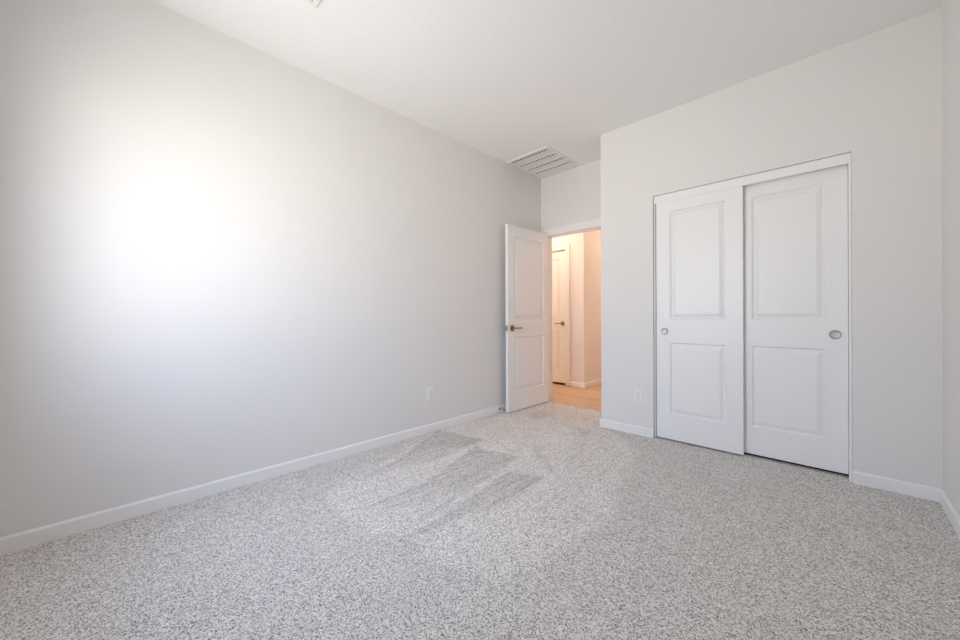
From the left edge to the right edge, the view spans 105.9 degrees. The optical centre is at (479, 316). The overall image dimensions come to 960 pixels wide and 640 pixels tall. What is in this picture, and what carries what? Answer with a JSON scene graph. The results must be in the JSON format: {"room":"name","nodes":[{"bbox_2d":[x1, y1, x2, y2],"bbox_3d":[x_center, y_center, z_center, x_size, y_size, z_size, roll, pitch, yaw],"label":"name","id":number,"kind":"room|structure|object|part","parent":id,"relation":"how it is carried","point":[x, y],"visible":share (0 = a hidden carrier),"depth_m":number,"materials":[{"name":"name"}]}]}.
{"room":"empty bedroom","nodes":[
{"label":"empty bedroom","id":0,"kind":"room"},
{"bbox_2d":[0,0,600,536],"bbox_3d":[0.010,-0.307,5.576,2.600,2.790,9.070,0,0,45],"label":"wall","id":1,"kind":"structure","parent":0,"point":[221,257],"depth_m":2.14,"materials":[{"name":"white paint"}]},
{"bbox_2d":[0,404,505,554],"bbox_3d":[-0.707,1.004,2.995,0.012,0.074,4.150,0,0,45],"label":"baseboard","id":2,"kind":"structure","parent":1,"relation":"attached to","point":[36,536],"depth_m":2.08,"materials":[{"name":"white paint"}]},
{"bbox_2d":[427,386,433,400],"bbox_3d":[-0.447,0.693,3.260,0.010,0.121,0.075,0,0,45],"label":"wall outlet","id":3,"kind":"object","parent":1,"relation":"attached to","point":[430,390],"visible":1,"depth_m":3.26,"materials":[{"name":"white plastic"}]},
{"bbox_2d":[552,251,565,382],"bbox_3d":[1.018,0.009,5.711,0.760,2.000,0.089,0,0,45],"label":"door","id":4,"kind":"structure","parent":1,"relation":"in","point":[558,258],"depth_m":5.55,"materials":[{"name":"white paint"}]},
{"bbox_3d":[1.036,-0.424,5.730,0.530,0.898,0.035,0,0,45],"label":"raised panel","id":5,"kind":"part","parent":4,"relation":"part of","materials":[{"name":"white paint"}]},
{"bbox_3d":[1.039,0.515,5.730,0.530,0.595,0.035,0,0,45],"label":"raised panel","id":6,"kind":"part","parent":4,"relation":"part of","materials":[{"name":"white paint"}]},
{"bbox_2d":[552,244,569,385],"bbox_3d":[1.051,-0.022,5.744,0.910,2.113,0.136,0,0,45],"label":"door frame","id":7,"kind":"structure","parent":1,"relation":"attached to","point":[566,247],"depth_m":5.40,"materials":[{"name":"white paint"}]},
{"bbox_2d":[570,379,600,387],"bbox_3d":[2.736,0.992,6.624,0.237,0.074,3.747,0,0,45],"label":"baseboard","id":8,"kind":"structure","parent":1,"relation":"attached to","point":[598,381],"depth_m":5.32,"materials":[{"name":"white paint"}]},
{"bbox_2d":[0,401,959,639],"bbox_3d":[0.375,1.037,1.948,3.023,0.001,4.188,0,0,45],"label":"floor","id":9,"kind":"structure","parent":0,"point":[543,521],"depth_m":1.57,"materials":[{"name":"carpet"}]},
{"bbox_2d":[151,0,943,178],"bbox_3d":[0.358,-1.753,1.940,3.263,0.100,4.406,0,0,45],"label":"ceiling","id":10,"kind":"structure","parent":0,"point":[506,80],"depth_m":2.31,"materials":[{"name":"white paint"}]},
{"bbox_2d":[303,0,320,7],"bbox_3d":[-0.898,-1.693,1.776,0.300,0.012,0.300,0,0,45],"label":"ceiling vent","id":11,"kind":"object","parent":10,"relation":"in","point":[314,3],"visible":1,"depth_m":1.95,"materials":[{"name":"white metal"}]},
{"bbox_2d":[506,145,579,177],"bbox_3d":[0.705,-1.698,4.029,0.548,0.012,0.640,0,0,45],"label":"ceiling vent","id":12,"kind":"object","parent":10,"relation":"in","point":[545,161],"visible":1,"depth_m":4.00,"materials":[{"name":"white metal"}]},
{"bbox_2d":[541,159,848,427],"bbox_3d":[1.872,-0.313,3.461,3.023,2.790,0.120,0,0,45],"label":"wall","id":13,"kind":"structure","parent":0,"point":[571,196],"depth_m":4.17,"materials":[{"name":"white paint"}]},
{"bbox_2d":[505,224,548,412],"bbox_3d":[0.552,0.018,4.132,0.767,2.012,0.143,0,0,-45],"label":"door","id":14,"kind":"structure","parent":13,"relation":"in","point":[526,250],"depth_m":4.09,"materials":[{"name":"white paint"}]},
{"bbox_3d":[0.551,-0.423,4.133,0.538,0.898,0.035,0,0,-45],"label":"raised panel","id":15,"kind":"part","parent":14,"relation":"part of","materials":[{"name":"white paint"}]},
{"bbox_3d":[0.554,0.517,4.133,0.538,0.595,0.035,0,0,-45],"label":"raised panel","id":16,"kind":"part","parent":14,"relation":"part of","materials":[{"name":"white paint"}]},
{"bbox_2d":[541,218,600,400],"bbox_3d":[1.168,-0.014,4.161,1.016,2.096,0.152,0,0,45],"label":"door frame","id":17,"kind":"structure","parent":13,"relation":"attached to","point":[591,225],"depth_m":4.41,"materials":[{"name":"white paint"}]},
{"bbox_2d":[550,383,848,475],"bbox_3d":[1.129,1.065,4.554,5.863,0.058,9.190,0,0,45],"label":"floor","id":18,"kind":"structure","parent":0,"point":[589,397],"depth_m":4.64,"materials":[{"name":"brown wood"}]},
{"bbox_2d":[601,8,942,488],"bbox_3d":[2.063,-0.314,2.926,1.997,2.790,0.610,0,0,45],"label":"wall","id":19,"kind":"structure","parent":0,"point":[876,97],"depth_m":2.24,"materials":[{"name":"white paint"}]},
{"bbox_2d":[634,388,642,402],"bbox_3d":[1.384,0.689,3.166,0.075,0.121,0.010,0,0,45],"label":"wall outlet","id":20,"kind":"object","parent":19,"relation":"attached to","point":[638,393],"visible":1,"depth_m":3.16,"materials":[{"name":"white plastic"}]},
{"bbox_2d":[636,391,639,398],"bbox_3d":[1.382,0.689,3.163,0.033,0.067,0.003,0,0,45],"label":"receptacle","id":21,"kind":"object","parent":20,"relation":"attached to","point":[637,392],"depth_m":3.17,"materials":[{"name":"white plastic"}]},
{"bbox_2d":[656,186,743,454],"bbox_3d":[1.727,0.015,2.884,0.602,2.006,0.039,0,0,45],"label":"door","id":22,"kind":"structure","parent":19,"relation":"in","point":[700,250],"depth_m":2.85,"materials":[{"name":"white paint"}]},
{"bbox_3d":[1.727,-0.426,2.886,0.392,0.898,0.035,0,0,45],"label":"raised panel","id":23,"kind":"part","parent":22,"relation":"part of","materials":[{"name":"white paint"}]},
{"bbox_3d":[1.730,0.513,2.886,0.392,0.595,0.035,0,0,45],"label":"raised panel","id":24,"kind":"part","parent":22,"relation":"part of","materials":[{"name":"white paint"}]},
{"bbox_2d":[654,162,851,481],"bbox_3d":[1.936,0.004,2.709,1.175,2.056,0.118,0,0,45],"label":"door frame","id":25,"kind":"structure","parent":19,"relation":"attached to","point":[849,164],"depth_m":2.26,"materials":[{"name":"white paint"}]},
{"bbox_2d":[600,418,942,502],"bbox_3d":[2.011,0.995,2.878,2.009,0.074,0.486,0,0,45],"label":"baseboard","id":26,"kind":"structure","parent":19,"relation":"attached to","point":[874,481],"depth_m":2.16,"materials":[{"name":"white paint"}]},
{"bbox_2d":[743,164,848,473],"bbox_3d":[2.147,0.010,2.537,0.602,1.998,0.039,0,0,45],"label":"door","id":27,"kind":"structure","parent":19,"relation":"in","point":[795,227],"depth_m":2.49,"materials":[{"name":"white paint"}]},
{"bbox_3d":[2.147,-0.428,2.538,0.392,0.898,0.035,0,0,45],"label":"raised panel","id":28,"kind":"part","parent":27,"relation":"part of","materials":[{"name":"white paint"}]},
{"bbox_3d":[2.150,0.512,2.538,0.392,0.595,0.035,0,0,45],"label":"raised panel","id":29,"kind":"part","parent":27,"relation":"part of","materials":[{"name":"white paint"}]},
{"bbox_3d":[2.307,0.119,2.354,0.050,0.050,0.002,0,0,45],"label":"pull dish","id":30,"kind":"part","parent":27,"relation":"part of","materials":[{"name":"beige"}]},
{"bbox_2d":[941,0,959,516],"bbox_3d":[1.571,-0.312,0.927,0.120,2.790,4.670,0,0,45],"label":"wall","id":31,"kind":"structure","parent":0,"point":[950,9],"depth_m":1.84,"materials":[{"name":"white paint"}]},
{"bbox_2d":[940,490,959,538],"bbox_3d":[1.258,0.997,0.701,0.012,0.074,3.664,0,0,45],"label":"baseboard","id":32,"kind":"structure","parent":31,"relation":"attached to","point":[952,515],"depth_m":1.82,"materials":[{"name":"white paint"}]}
]}

